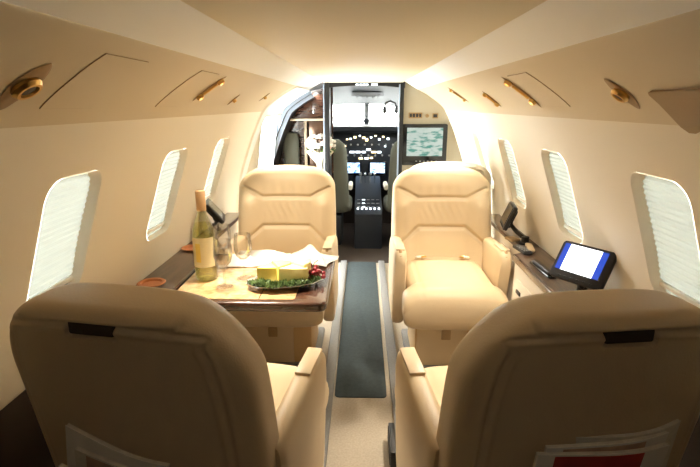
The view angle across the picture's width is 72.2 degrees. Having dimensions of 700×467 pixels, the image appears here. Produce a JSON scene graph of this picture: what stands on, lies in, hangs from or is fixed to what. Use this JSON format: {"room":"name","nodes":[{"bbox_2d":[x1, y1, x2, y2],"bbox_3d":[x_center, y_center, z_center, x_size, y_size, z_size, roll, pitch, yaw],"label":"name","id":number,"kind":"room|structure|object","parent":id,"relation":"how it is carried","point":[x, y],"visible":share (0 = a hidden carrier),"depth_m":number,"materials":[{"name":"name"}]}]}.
{"room":"aircraft cabin","nodes":[
{"label":"aircraft cabin","id":0,"kind":"room"},
{"bbox_2d":[0,112,279,410],"bbox_3d":[-0.682,0.189,1.824,0.202,1.231,4.290,0,15,1],"label":"wall","id":1,"kind":"structure","parent":0,"point":[130,156],"depth_m":1.39,"materials":[{"name":"beige plastic"}]},
{"bbox_2d":[0,63,51,109],"bbox_3d":[-0.528,-0.237,0.779,0.100,0.074,0.062,0,15,1],"label":"light","id":2,"kind":"object","parent":1,"relation":"attached to","point":[30,84],"visible":1,"depth_m":0.77,"materials":[{"name":"brown metal"}]},
{"bbox_2d":[0,389,54,466],"bbox_3d":[-0.790,0.815,0.708,0.032,0.600,1.805,0,15,1],"label":"baseboard","id":3,"kind":"structure","parent":1,"relation":"attached to","point":[23,443],"depth_m":1.16,"materials":[{"name":"brown"}]},
{"bbox_2d":[27,170,101,300],"bbox_3d":[-0.731,0.016,1.210,0.156,0.341,0.243,0,15,1],"label":"window","id":4,"kind":"structure","parent":1,"relation":"in","point":[69,209],"depth_m":1.24,"materials":[{"name":"beige plastic"}]},
{"bbox_2d":[39,53,148,108],"bbox_3d":[-0.502,-0.299,0.956,0.139,0.097,0.177,0,15,1],"label":"access panel","id":5,"kind":"object","parent":1,"relation":"attached to","point":[97,79],"visible":1,"depth_m":0.94,"materials":[{"name":"beige plastic"}]},
{"bbox_2d":[0,1,308,128],"bbox_3d":[-0.473,-0.479,1.640,0.215,0.155,4.290,0,15,1],"label":"overhead panel","id":6,"kind":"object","parent":1,"relation":"attached to","point":[30,40],"depth_m":0.95,"materials":[{"name":"beige plastic"}]},
{"bbox_2d":[146,148,187,240],"bbox_3d":[-0.715,-0.151,1.835,0.156,0.341,0.243,0,15,1],"label":"window","id":7,"kind":"structure","parent":1,"relation":"in","point":[174,163],"depth_m":1.90,"materials":[{"name":"beige plastic"}]},
{"bbox_2d":[155,70,218,106],"bbox_3d":[-0.484,-0.431,1.438,0.145,0.100,0.167,0,15,1],"label":"access panel","id":8,"kind":"object","parent":1,"relation":"attached to","point":[179,94],"visible":1,"depth_m":1.43,"materials":[{"name":"beige plastic"}]},
{"bbox_2d":[193,76,226,100],"bbox_3d":[-0.469,-0.483,1.602,0.123,0.081,0.032,0,15,1],"label":"handle","id":9,"kind":"object","parent":1,"relation":"attached to","point":[220,82],"visible":1,"depth_m":1.60,"materials":[{"name":"brown metal"}]},
{"bbox_2d":[204,138,229,200],"bbox_3d":[-0.698,-0.311,2.434,0.156,0.341,0.243,0,15,1],"label":"window","id":10,"kind":"structure","parent":1,"relation":"in","point":[220,152],"depth_m":2.52,"materials":[{"name":"beige plastic"}]},
{"bbox_2d":[242,115,265,178],"bbox_3d":[-0.528,-0.265,3.179,0.411,1.345,0.140,0,15,1],"label":"trim","id":11,"kind":"structure","parent":1,"relation":"attached to","point":[262,119],"depth_m":3.10,"materials":[{"name":"white plastic"}]},
{"bbox_2d":[236,85,296,212],"bbox_3d":[-0.536,-0.250,3.103,0.423,1.354,0.015,0,15,1],"label":"trim","id":12,"kind":"structure","parent":1,"relation":"attached to","point":[295,86],"depth_m":3.02,"materials":[{"name":"beige plastic"}]},
{"bbox_2d":[257,115,278,167],"bbox_3d":[-0.680,-0.275,3.549,0.278,1.155,0.560,0,15,1],"label":"door","id":13,"kind":"structure","parent":1,"relation":"in","point":[267,137],"depth_m":3.71,"materials":[{"name":"white plastic"}]},
{"bbox_2d":[262,87,308,115],"bbox_3d":[-0.425,-0.909,3.317,0.222,0.172,0.745,0,15,1],"label":"trim","id":14,"kind":"structure","parent":1,"relation":"attached to","point":[278,106],"depth_m":3.26,"materials":[{"name":"white plastic"}]},
{"bbox_2d":[273,91,313,162],"bbox_3d":[-0.480,-0.436,3.875,0.409,1.327,0.005,0,15,1],"label":"trim","id":15,"kind":"structure","parent":1,"relation":"attached to","point":[311,96],"depth_m":3.75,"materials":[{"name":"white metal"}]},
{"bbox_2d":[277,82,333,179],"bbox_3d":[-0.442,-0.572,4.146,0.600,1.500,0.020,0,15,1],"label":"wall","id":16,"kind":"structure","parent":0,"point":[297,127],"depth_m":4.06,"materials":[{"name":"brown wood"}]},
{"bbox_2d":[309,82,398,105],"bbox_3d":[0.118,-1.212,4.363,1.200,0.295,1.380,0,15,1],"label":"ceiling","id":17,"kind":"structure","parent":0,"point":[341,95],"depth_m":4.58,"materials":[{"name":"grey plastic"}]},
{"bbox_2d":[351,92,383,97],"bbox_3d":[0.164,-1.316,4.562,0.300,0.052,0.340,0,15,1],"label":"console","id":18,"kind":"object","parent":17,"relation":"attached to","point":[353,94],"visible":1,"depth_m":4.40,"materials":[{"name":"grey"}]},
{"bbox_2d":[383,100,397,113],"bbox_3d":[0.364,-1.132,4.295,0.142,0.121,0.064,0,15,1],"label":"headset","id":19,"kind":"object","parent":17,"relation":"hanging from","point":[384,106],"visible":0.97,"depth_m":4.28,"materials":[{"name":"black plastic"}]},
{"bbox_2d":[318,223,407,466],"bbox_3d":[0.067,0.580,2.820,1.700,0.040,6.050,0,15,1],"label":"floor","id":20,"kind":"structure","parent":0,"point":[358,434],"depth_m":2.05,"materials":[{"name":"beige carpet"}]},
{"bbox_2d":[9,283,328,466],"bbox_3d":[-0.373,0.490,1.252,0.560,0.945,0.737,3,15,11],"label":"armchair","id":21,"kind":"object","parent":20,"relation":"on","point":[171,376],"visible":0.94,"depth_m":0.87,"materials":[{"name":"beige leather"}]},
{"bbox_2d":[74,446,128,466],"bbox_3d":[-0.440,0.514,0.938,0.234,0.220,0.048,2,15,8],"label":"magazine","id":22,"kind":"object","parent":21,"relation":"in","point":[84,458],"visible":1,"depth_m":0.91,"materials":[{"name":"paper"}]},
{"bbox_2d":[86,456,112,466],"bbox_3d":[-0.433,0.474,0.914,0.180,0.083,0.011,13,26,5],"label":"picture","id":23,"kind":"object","parent":22,"relation":"attached to","point":[91,461],"depth_m":0.90},
{"bbox_2d":[65,423,169,466],"bbox_3d":[-0.464,0.492,0.949,0.266,0.264,0.052,3,15,11],"label":"magazine","id":24,"kind":"object","parent":21,"relation":"in","point":[75,437],"visible":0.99,"depth_m":0.91,"materials":[{"name":"white paper"}]},
{"bbox_2d":[267,363,328,410],"bbox_3d":[-0.354,0.559,1.376,0.476,0.204,0.530,3,15,11],"label":"seat cushion","id":25,"kind":"object","parent":21,"relation":"on","point":[281,375],"depth_m":1.46,"materials":[{"name":"beige leather"}]},
{"bbox_2d":[136,213,237,289],"bbox_3d":[-0.684,0.371,2.282,0.166,0.643,1.460,0,15,1],"label":"ledge","id":26,"kind":"object","parent":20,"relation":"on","point":[179,268],"visible":0.04,"depth_m":1.97,"materials":[{"name":"brown wood"}]},
{"bbox_2d":[136,277,165,286],"bbox_3d":[-0.720,0.180,1.740,0.100,0.009,0.100,0,15,1],"label":"cup holder","id":27,"kind":"object","parent":26,"relation":"on","point":[150,282],"visible":0.88,"depth_m":1.75,"materials":[{"name":"orange metal"}]},
{"bbox_2d":[181,244,192,250],"bbox_3d":[-0.711,0.065,2.170,0.100,0.009,0.100,0,15,1],"label":"cup holder","id":28,"kind":"object","parent":26,"relation":"on","point":[186,247],"visible":0.53,"depth_m":2.17,"materials":[{"name":"orange metal"}]},
{"bbox_2d":[206,199,224,230],"bbox_3d":[-0.672,-0.083,2.403,0.090,0.172,0.221,-4,15,-13],"label":"monitor","id":29,"kind":"object","parent":26,"relation":"on","point":[218,216],"visible":0.94,"depth_m":2.32,"materials":[{"name":"black plastic"}]},
{"bbox_2d":[178,254,334,311],"bbox_3d":[-0.338,0.439,1.903,0.535,0.588,0.535,0,15,1],"label":"dining table","id":30,"kind":"object","parent":26,"relation":"attached to","point":[240,297],"visible":0.35,"depth_m":1.65,"materials":[{"name":"brown wood"}]},
{"bbox_2d":[192,190,217,281],"bbox_3d":[-0.531,0.007,1.740,0.079,0.331,0.080,0,15,1],"label":"wine bottle","id":31,"kind":"object","parent":30,"relation":"on","point":[202,248],"visible":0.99,"depth_m":1.73,"materials":[{"name":"green glass"}]},
{"bbox_2d":[214,224,230,268],"bbox_3d":[-0.498,0.050,1.886,0.066,0.171,0.066,-14,21,-42],"label":"wine glass","id":32,"kind":"object","parent":30,"relation":"on","point":[223,247],"visible":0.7,"depth_m":1.86,"materials":[{"name":"clear glass"}]},
{"bbox_2d":[214,224,230,249],"bbox_3d":[-0.498,0.015,1.876,0.066,0.099,0.066,-14,21,-42],"label":"bowl","id":33,"kind":"object","parent":32,"relation":"on","point":[223,247],"depth_m":1.86,"materials":[{"name":"clear glass"}]},
{"bbox_2d":[213,238,232,288],"bbox_3d":[-0.443,0.105,1.681,0.066,0.171,0.066,0,15,1],"label":"wine glass","id":34,"kind":"object","parent":30,"relation":"on","point":[218,262],"visible":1,"depth_m":1.66,"materials":[{"name":"clear glass"}]},
{"bbox_2d":[213,238,231,266],"bbox_3d":[-0.443,0.070,1.672,0.066,0.099,0.066,0,15,1],"label":"bowl","id":35,"kind":"object","parent":34,"relation":"on","point":[222,264],"depth_m":1.66,"materials":[{"name":"clear glass"}]},
{"bbox_2d":[233,232,251,280],"bbox_3d":[-0.391,0.084,1.760,0.066,0.171,0.066,-6,16,-21],"label":"wine glass","id":36,"kind":"object","parent":30,"relation":"on","point":[243,277],"visible":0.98,"depth_m":1.74,"materials":[{"name":"clear glass"}]},
{"bbox_2d":[233,232,251,259],"bbox_3d":[-0.391,0.049,1.751,0.066,0.099,0.066,-6,16,-21],"label":"bowl","id":37,"kind":"object","parent":36,"relation":"on","point":[241,257],"depth_m":1.74,"materials":[{"name":"clear glass"}]},
{"bbox_2d":[227,250,290,266],"bbox_3d":[-0.376,0.088,1.981,0.228,0.049,0.194,2,15,6],"label":"napkin","id":38,"kind":"object","parent":30,"relation":"on","point":[257,257],"visible":0.75,"depth_m":1.94,"materials":[{"name":"white fabric"}]},
{"bbox_2d":[246,274,323,289],"bbox_3d":[-0.230,0.171,1.719,0.284,0.020,0.172,-4,16,-15],"label":"serving platter","id":39,"kind":"object","parent":30,"relation":"on","point":[253,278],"visible":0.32,"depth_m":1.66,"materials":[{"name":"silver metal"}]},
{"bbox_2d":[257,262,276,280],"bbox_3d":[-0.283,0.135,1.747,0.097,0.054,0.083,0,15,-2],"label":"cheese","id":40,"kind":"object","parent":39,"relation":"on","point":[267,271],"visible":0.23,"depth_m":1.71,"materials":[{"name":"yellow food"}]},
{"bbox_2d":[271,260,290,280],"bbox_3d":[-0.238,0.131,1.737,0.070,0.060,0.078,-8,17,-26],"label":"cheese","id":41,"kind":"object","parent":39,"relation":"on","point":[278,264],"visible":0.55,"depth_m":1.71,"materials":[{"name":"yellow food"}]},
{"bbox_2d":[247,274,320,289],"bbox_3d":[-0.231,0.161,1.710,0.263,0.031,0.154,-4,15,-14],"label":"lettuce","id":42,"kind":"object","parent":39,"relation":"on","point":[261,282],"visible":0.73,"depth_m":1.67,"materials":[{"name":"green food"}]},
{"bbox_2d":[279,264,307,281],"bbox_3d":[-0.197,0.139,1.725,0.099,0.058,0.082,1,15,3],"label":"slice","id":43,"kind":"object","parent":42,"relation":"on","point":[289,272],"visible":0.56,"depth_m":1.69,"materials":[{"name":"yellow food"}]},
{"bbox_2d":[289,259,310,276],"bbox_3d":[-0.170,0.127,1.741,0.080,0.062,0.068,13,20,41],"label":"slice","id":44,"kind":"object","parent":42,"relation":"on","point":[303,263],"visible":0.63,"depth_m":1.72,"materials":[{"name":"yellow food"}]},
{"bbox_2d":[308,260,325,278],"bbox_3d":[-0.135,0.131,1.743,0.094,0.064,0.091,-10,18,-33],"label":"grape bunch","id":45,"kind":"object","parent":42,"relation":"on","point":[315,270],"visible":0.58,"depth_m":1.73,"materials":[{"name":"red food"}]},
{"bbox_2d":[285,244,338,266],"bbox_3d":[-0.162,0.080,1.999,0.212,0.056,0.162,6,16,20],"label":"napkin","id":46,"kind":"object","parent":30,"relation":"on","point":[309,252],"visible":0.87,"depth_m":1.97,"materials":[{"name":"white paper"}]},
{"bbox_2d":[219,165,337,366],"bbox_3d":[-0.350,0.157,2.499,0.560,0.945,0.737,0,15,1],"label":"armchair","id":47,"kind":"object","parent":20,"relation":"on","point":[286,209],"visible":0.56,"depth_m":2.59,"materials":[{"name":"beige leather"}]},
{"bbox_2d":[228,310,324,326],"bbox_3d":[-0.353,0.279,2.425,0.476,0.204,0.530,0,15,1],"label":"seat cushion","id":48,"kind":"object","parent":47,"relation":"on","point":[246,318],"depth_m":2.18,"materials":[{"name":"beige leather"}]},
{"bbox_2d":[278,85,325,166],"bbox_3d":[-0.383,-0.494,4.011,0.425,1.420,0.271,0,15,1],"label":"cabinet","id":49,"kind":"object","parent":20,"relation":"on","point":[312,111],"visible":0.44,"depth_m":3.87,"materials":[{"name":"brown wood"}]},
{"bbox_2d":[284,132,299,164],"bbox_3d":[-0.493,-0.703,4.056,0.130,0.300,0.050,0,15,1],"label":"seat","id":50,"kind":"object","parent":49,"relation":"on","point":[291,143],"visible":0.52,"depth_m":4.03,"materials":[{"name":"grey"}]},
{"bbox_2d":[273,97,314,164],"bbox_3d":[-0.459,-0.462,4.018,0.383,1.304,0.285,0,15,1],"label":"trim","id":51,"kind":"structure","parent":49,"relation":"attached to","point":[289,123],"depth_m":3.90,"materials":[{"name":"black plastic"}]},
{"bbox_2d":[278,118,322,120],"bbox_3d":[-0.379,-0.935,3.933,0.400,0.018,0.180,0,15,1],"label":"shelf","id":52,"kind":"object","parent":49,"relation":"attached to","point":[292,119],"depth_m":3.85,"materials":[{"name":"beige"}]},
{"bbox_2d":[305,133,335,169],"bbox_3d":[-0.241,-0.663,3.937,0.251,0.301,0.272,0,15,1],"label":"flower bouquet","id":53,"kind":"object","parent":49,"relation":"on","point":[317,155],"visible":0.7,"depth_m":3.88,"materials":[{"name":"beige plant"}]},
{"bbox_2d":[329,88,331,176],"bbox_3d":[-0.168,-0.502,4.002,0.012,1.460,0.320,0,15,1],"label":"trim","id":54,"kind":"structure","parent":49,"relation":"attached to","point":[329,88],"depth_m":3.95,"materials":[{"name":"black plastic"}]},
{"bbox_2d":[324,260,346,466],"bbox_3d":[-0.090,0.620,2.550,0.050,0.022,3.000,0,15,1],"label":"trim","id":55,"kind":"structure","parent":20,"relation":"on","point":[331,363],"depth_m":2.51,"materials":[{"name":"beige plastic"}]},
{"bbox_2d":[333,139,352,244],"bbox_3d":[-0.199,-0.397,4.497,0.450,0.980,0.499,0,15,1],"label":"seat","id":56,"kind":"object","parent":20,"relation":"on","point":[344,201],"visible":0.34,"depth_m":4.26,"materials":[{"name":"grey"}]},
{"bbox_2d":[335,262,386,397],"bbox_3d":[0.072,0.487,3.080,0.235,0.006,1.920,0,15,1],"label":"carpet runner","id":57,"kind":"object","parent":20,"relation":"on","point":[360,367],"visible":1,"depth_m":2.69,"materials":[{"name":"carpet"}]},
{"bbox_2d":[354,172,381,248],"bbox_3d":[0.175,-0.263,4.678,0.250,0.629,0.760,0,15,1],"label":"pedestal","id":58,"kind":"object","parent":20,"relation":"on","point":[368,203],"visible":1,"depth_m":4.38,"materials":[{"name":"black plastic"}]},
{"bbox_2d":[378,261,396,437],"bbox_3d":[0.220,0.622,2.542,0.050,0.022,3.000,0,15,1],"label":"trim","id":59,"kind":"structure","parent":20,"relation":"attached to","point":[388,324],"depth_m":2.69,"materials":[{"name":"beige brushed metal"}]},
{"bbox_2d":[383,141,397,212],"bbox_3d":[0.536,-0.392,4.479,0.450,0.980,0.499,0,15,1],"label":"seat","id":60,"kind":"object","parent":20,"relation":"on","point":[387,200],"visible":0.22,"depth_m":4.24,"materials":[{"name":"grey leather"}]},
{"bbox_2d":[387,423,395,466],"bbox_3d":[0.157,0.789,1.791,0.025,0.070,0.170,0,15,1],"label":"floor vent","id":61,"kind":"object","parent":20,"relation":"in","point":[391,430],"visible":0.98,"depth_m":1.75,"materials":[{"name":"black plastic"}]},
{"bbox_2d":[388,165,511,367],"bbox_3d":[0.489,0.165,2.468,0.560,0.945,0.737,0,15,1],"label":"armchair","id":62,"kind":"object","parent":20,"relation":"on","point":[447,271],"visible":0.98,"depth_m":2.48,"materials":[{"name":"beige leather"}]},
{"bbox_2d":[402,257,507,329],"bbox_3d":[0.487,0.287,2.394,0.476,0.204,0.530,0,15,1],"label":"seat cushion","id":63,"kind":"object","parent":62,"relation":"on","point":[439,293],"depth_m":2.17,"materials":[{"name":"beige leather"}]},
{"bbox_2d":[411,161,490,186],"bbox_3d":[0.593,-0.030,3.197,0.560,0.945,0.619,0,15,1],"label":"armchair","id":64,"kind":"object","parent":20,"relation":"on","point":[474,166],"visible":0.08,"depth_m":2.82,"materials":[{"name":"beige leather"}]},
{"bbox_2d":[491,214,591,300],"bbox_3d":[0.793,0.381,2.245,0.166,0.643,1.460,0,15,1],"label":"ledge","id":65,"kind":"object","parent":20,"relation":"on","point":[525,279],"visible":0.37,"depth_m":2.02,"materials":[{"name":"plastic"}]},
{"bbox_2d":[505,236,519,241],"bbox_3d":[0.780,0.026,2.305,0.050,0.013,0.060,-4,16,-15],"label":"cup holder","id":66,"kind":"object","parent":65,"relation":"on","point":[510,238],"visible":0.96,"depth_m":2.29,"materials":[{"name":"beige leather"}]},
{"bbox_2d":[500,201,530,244],"bbox_3d":[0.784,-0.054,2.298,0.133,0.172,0.208,0,15,1],"label":"monitor","id":67,"kind":"object","parent":65,"relation":"on","point":[506,221],"visible":0.99,"depth_m":2.25,"materials":[{"name":"black plastic"}]},
{"bbox_2d":[513,244,532,254],"bbox_3d":[0.766,0.071,2.131,0.040,0.016,0.130,-2,15,-6],"label":"remote control","id":68,"kind":"object","parent":65,"relation":"on","point":[518,247],"visible":1,"depth_m":2.11,"materials":[{"name":"black plastic"}]},
{"bbox_2d":[525,243,534,252],"bbox_3d":[0.809,0.063,2.159,0.030,0.016,0.110,3,15,13],"label":"glasses case","id":69,"kind":"object","parent":65,"relation":"on","point":[529,246],"visible":0.86,"depth_m":2.14,"materials":[{"name":"beige leather"}]},
{"bbox_2d":[530,259,555,278],"bbox_3d":[0.755,0.135,1.880,0.034,0.022,0.190,0,15,-1],"label":"handset","id":70,"kind":"object","parent":65,"relation":"on","point":[537,264],"visible":0.75,"depth_m":1.86,"materials":[{"name":"black"}]},
{"bbox_2d":[550,241,616,290],"bbox_3d":[0.778,0.131,1.583,0.137,0.184,0.182,-9,18,-31],"label":"monitor","id":71,"kind":"object","parent":65,"relation":"on","point":[585,266],"visible":0.93,"depth_m":1.55,"materials":[{"name":"black plastic"}]},
{"bbox_2d":[395,289,699,466],"bbox_3d":[0.423,0.496,1.232,0.560,0.945,0.737,-2,15,-6],"label":"armchair","id":72,"kind":"object","parent":20,"relation":"on","point":[536,371],"visible":0.88,"depth_m":0.84,"materials":[{"name":"beige leather"}]},
{"bbox_2d":[424,365,447,408],"bbox_3d":[0.413,0.564,1.357,0.476,0.204,0.530,-2,15,-6],"label":"seat cushion","id":73,"kind":"object","parent":72,"relation":"on","point":[436,375],"depth_m":1.45,"materials":[{"name":"beige leather"}]},
{"bbox_2d":[533,442,669,466],"bbox_3d":[0.448,0.452,0.876,0.248,0.151,0.042,-2,15,-6],"label":"magazine","id":74,"kind":"object","parent":72,"relation":"in","point":[651,456],"visible":1,"depth_m":0.84,"materials":[{"name":"white paper"}]},
{"bbox_2d":[553,453,644,466],"bbox_3d":[0.449,0.418,0.857,0.220,0.068,0.011,-2,24,-6],"label":"picture","id":75,"kind":"object","parent":74,"relation":"attached to","point":[559,459],"depth_m":0.84},
{"bbox_2d":[544,431,668,452],"bbox_3d":[0.460,0.457,0.892,0.241,0.198,0.049,-2,15,-8],"label":"magazine","id":76,"kind":"object","parent":72,"relation":"in","point":[645,441],"visible":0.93,"depth_m":0.85,"materials":[{"name":"white paper"}]},
{"bbox_2d":[563,441,646,451],"bbox_3d":[0.461,0.414,0.868,0.212,0.088,0.011,-3,24,-8],"label":"picture","id":77,"kind":"object","parent":76,"relation":"attached to","point":[610,445],"depth_m":0.85},
{"bbox_2d":[576,419,680,466],"bbox_3d":[0.498,0.459,0.916,0.250,0.237,0.063,-2,15,-6],"label":"magazine","id":78,"kind":"object","parent":72,"relation":"in","point":[672,427],"visible":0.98,"depth_m":0.87,"materials":[{"name":"paper"}]},
{"bbox_2d":[181,0,546,82],"bbox_3d":[0.044,-0.601,1.593,0.600,0.010,4.290,0,15,1],"label":"ceiling","id":79,"kind":"structure","parent":0,"point":[331,41],"depth_m":1.05,"materials":[{"name":"beige plastic"}]},
{"bbox_2d":[0,0,321,89],"bbox_3d":[-0.292,-0.606,1.601,0.152,0.116,4.290,0,15,1],"label":"ceiling panel","id":80,"kind":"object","parent":79,"relation":"attached to","point":[175,25],"depth_m":0.92,"materials":[{"name":"white plastic"}]},
{"bbox_2d":[343,188,391,222],"bbox_3d":[0.136,-0.601,5.221,1.400,1.000,0.020,0,15,1],"label":"wall","id":81,"kind":"structure","parent":0,"point":[348,217],"depth_m":5.31,"materials":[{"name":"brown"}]},
{"bbox_2d":[333,124,397,187],"bbox_3d":[0.172,-0.804,5.024,1.040,0.655,0.593,0,15,1],"label":"panel","id":82,"kind":"object","parent":81,"relation":"attached to","point":[368,146],"visible":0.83,"depth_m":4.95,"materials":[{"name":"black plastic"}]},
{"bbox_2d":[333,103,397,123],"bbox_3d":[0.159,-1.268,5.176,1.239,0.308,0.266,0,15,1],"label":"window","id":83,"kind":"structure","parent":81,"relation":"in","point":[338,117],"depth_m":5.19,"materials":[{"name":"grey"}]},
{"bbox_2d":[364,116,369,123],"bbox_3d":[0.178,-1.247,5.127,0.068,0.155,0.062,0,15,1],"label":"compass","id":84,"kind":"object","parent":83,"relation":"attached to","point":[366,120],"visible":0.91,"depth_m":5.12,"materials":[{"name":"black plastic"}]},
{"bbox_2d":[402,82,461,171],"bbox_3d":[0.665,-0.456,3.811,0.532,1.450,0.030,0,15,1],"label":"wall","id":85,"kind":"structure","parent":0,"point":[415,100],"depth_m":3.67,"materials":[{"name":"beige plastic"}]},
{"bbox_2d":[323,81,404,175],"bbox_3d":[0.106,-0.466,3.810,0.620,1.470,0.065,0,15,1],"label":"door frame","id":86,"kind":"structure","parent":85,"relation":"in","point":[401,85],"depth_m":3.66,"materials":[{"name":"black metal"}]},
{"bbox_2d":[408,113,421,117],"bbox_3d":[0.501,-0.903,3.672,0.105,0.042,0.014,0,15,1],"label":"switch panel","id":87,"kind":"object","parent":85,"relation":"attached to","point":[411,115],"visible":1,"depth_m":3.67,"materials":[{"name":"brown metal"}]},
{"bbox_2d":[402,124,447,164],"bbox_3d":[0.577,-0.688,3.721,0.345,0.315,0.027,0,15,1],"label":"monitor","id":88,"kind":"object","parent":85,"relation":"attached to","point":[422,143],"visible":0.94,"depth_m":3.71,"materials":[{"name":"black plastic"}]},
{"bbox_2d":[432,113,437,117],"bbox_3d":[0.652,-0.900,3.670,0.044,0.038,0.012,0,15,1],"label":"outlet panel","id":89,"kind":"object","parent":85,"relation":"attached to","point":[434,115],"visible":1,"depth_m":3.67,"materials":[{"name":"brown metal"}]},
{"bbox_2d":[405,0,699,88],"bbox_3d":[0.380,-0.602,1.584,0.152,0.116,4.290,0,15,1],"label":"trim","id":90,"kind":"structure","parent":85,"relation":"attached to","point":[552,25],"depth_m":0.92,"materials":[{"name":"white plastic"}]},
{"bbox_2d":[445,110,699,289],"bbox_3d":[0.770,0.199,1.788,0.202,1.231,4.290,0,15,1],"label":"wall","id":91,"kind":"structure","parent":0,"point":[601,158],"depth_m":1.50,"materials":[{"name":"beige plastic"}]},
{"bbox_2d":[449,88,467,101],"bbox_3d":[0.582,-0.746,2.581,0.125,0.082,0.020,0,15,1],"label":"light","id":92,"kind":"object","parent":91,"relation":"attached to","point":[450,90],"visible":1,"depth_m":2.58,"materials":[{"name":"brown metal"}]},
{"bbox_2d":[472,132,493,188],"bbox_3d":[0.840,-0.454,2.965,0.156,0.341,0.243,0,15,1],"label":"window","id":93,"kind":"structure","parent":91,"relation":"in","point":[478,141],"depth_m":3.04,"materials":[{"name":"beige"}]},
{"bbox_2d":[482,91,500,106],"bbox_3d":[0.610,-0.578,2.066,0.090,0.068,0.026,0,15,1],"label":"light","id":94,"kind":"object","parent":91,"relation":"attached to","point":[485,95],"visible":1,"depth_m":2.06,"materials":[{"name":"brown metal"}]},
{"bbox_2d":[498,138,525,208],"bbox_3d":[0.824,-0.301,2.395,0.156,0.341,0.243,0,15,1],"label":"window","id":95,"kind":"structure","parent":91,"relation":"in","point":[506,151],"depth_m":2.48,"materials":[{"name":"beige"}]},
{"bbox_2d":[502,77,540,106],"bbox_3d":[0.570,-0.470,1.598,0.145,0.100,0.034,0,15,1],"label":"light","id":96,"kind":"object","parent":91,"relation":"attached to","point":[507,83],"visible":1,"depth_m":1.59,"materials":[{"name":"brown metal"}]},
{"bbox_2d":[507,72,570,106],"bbox_3d":[0.567,-0.433,1.453,0.137,0.095,0.182,0,15,1],"label":"access panel","id":97,"kind":"object","parent":91,"relation":"attached to","point":[530,83],"visible":1,"depth_m":1.44,"materials":[{"name":"beige plastic"}]},
{"bbox_2d":[418,9,699,125],"bbox_3d":[0.562,-0.472,1.614,0.215,0.155,4.290,0,15,1],"label":"panel","id":98,"kind":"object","parent":91,"relation":"attached to","point":[664,54],"depth_m":1.04,"materials":[{"name":"beige plastic"}]},
{"bbox_2d":[541,149,582,243],"bbox_3d":[0.808,-0.141,1.797,0.156,0.341,0.243,0,15,1],"label":"window","id":99,"kind":"structure","parent":91,"relation":"in","point":[557,175],"depth_m":1.86,"materials":[{"name":"beige plastic"}]},
{"bbox_2d":[604,79,639,108],"bbox_3d":[0.585,-0.300,1.033,0.085,0.064,0.050,0,15,1],"label":"light","id":100,"kind":"object","parent":91,"relation":"attached to","point":[618,93],"visible":1,"depth_m":1.02,"materials":[{"name":"brown metal"}]},
{"bbox_2d":[631,172,699,307],"bbox_3d":[0.791,0.026,1.172,0.156,0.341,0.243,0,15,1],"label":"window","id":101,"kind":"structure","parent":91,"relation":"in","point":[663,208],"depth_m":1.21,"materials":[{"name":"beige plastic"}]},
{"bbox_2d":[648,88,699,133],"bbox_3d":[0.610,-0.192,0.765,0.082,0.079,0.368,0,15,1],"label":"pad","id":102,"kind":"object","parent":91,"relation":"attached to","point":[682,105],"visible":1,"depth_m":0.88,"materials":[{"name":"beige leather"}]},
{"bbox_2d":[678,415,699,466],"bbox_3d":[0.814,0.826,0.667,0.032,0.600,1.805,0,15,1],"label":"baseboard","id":103,"kind":"structure","parent":91,"relation":"attached to","point":[691,456],"depth_m":1.18,"materials":[{"name":"brown"}]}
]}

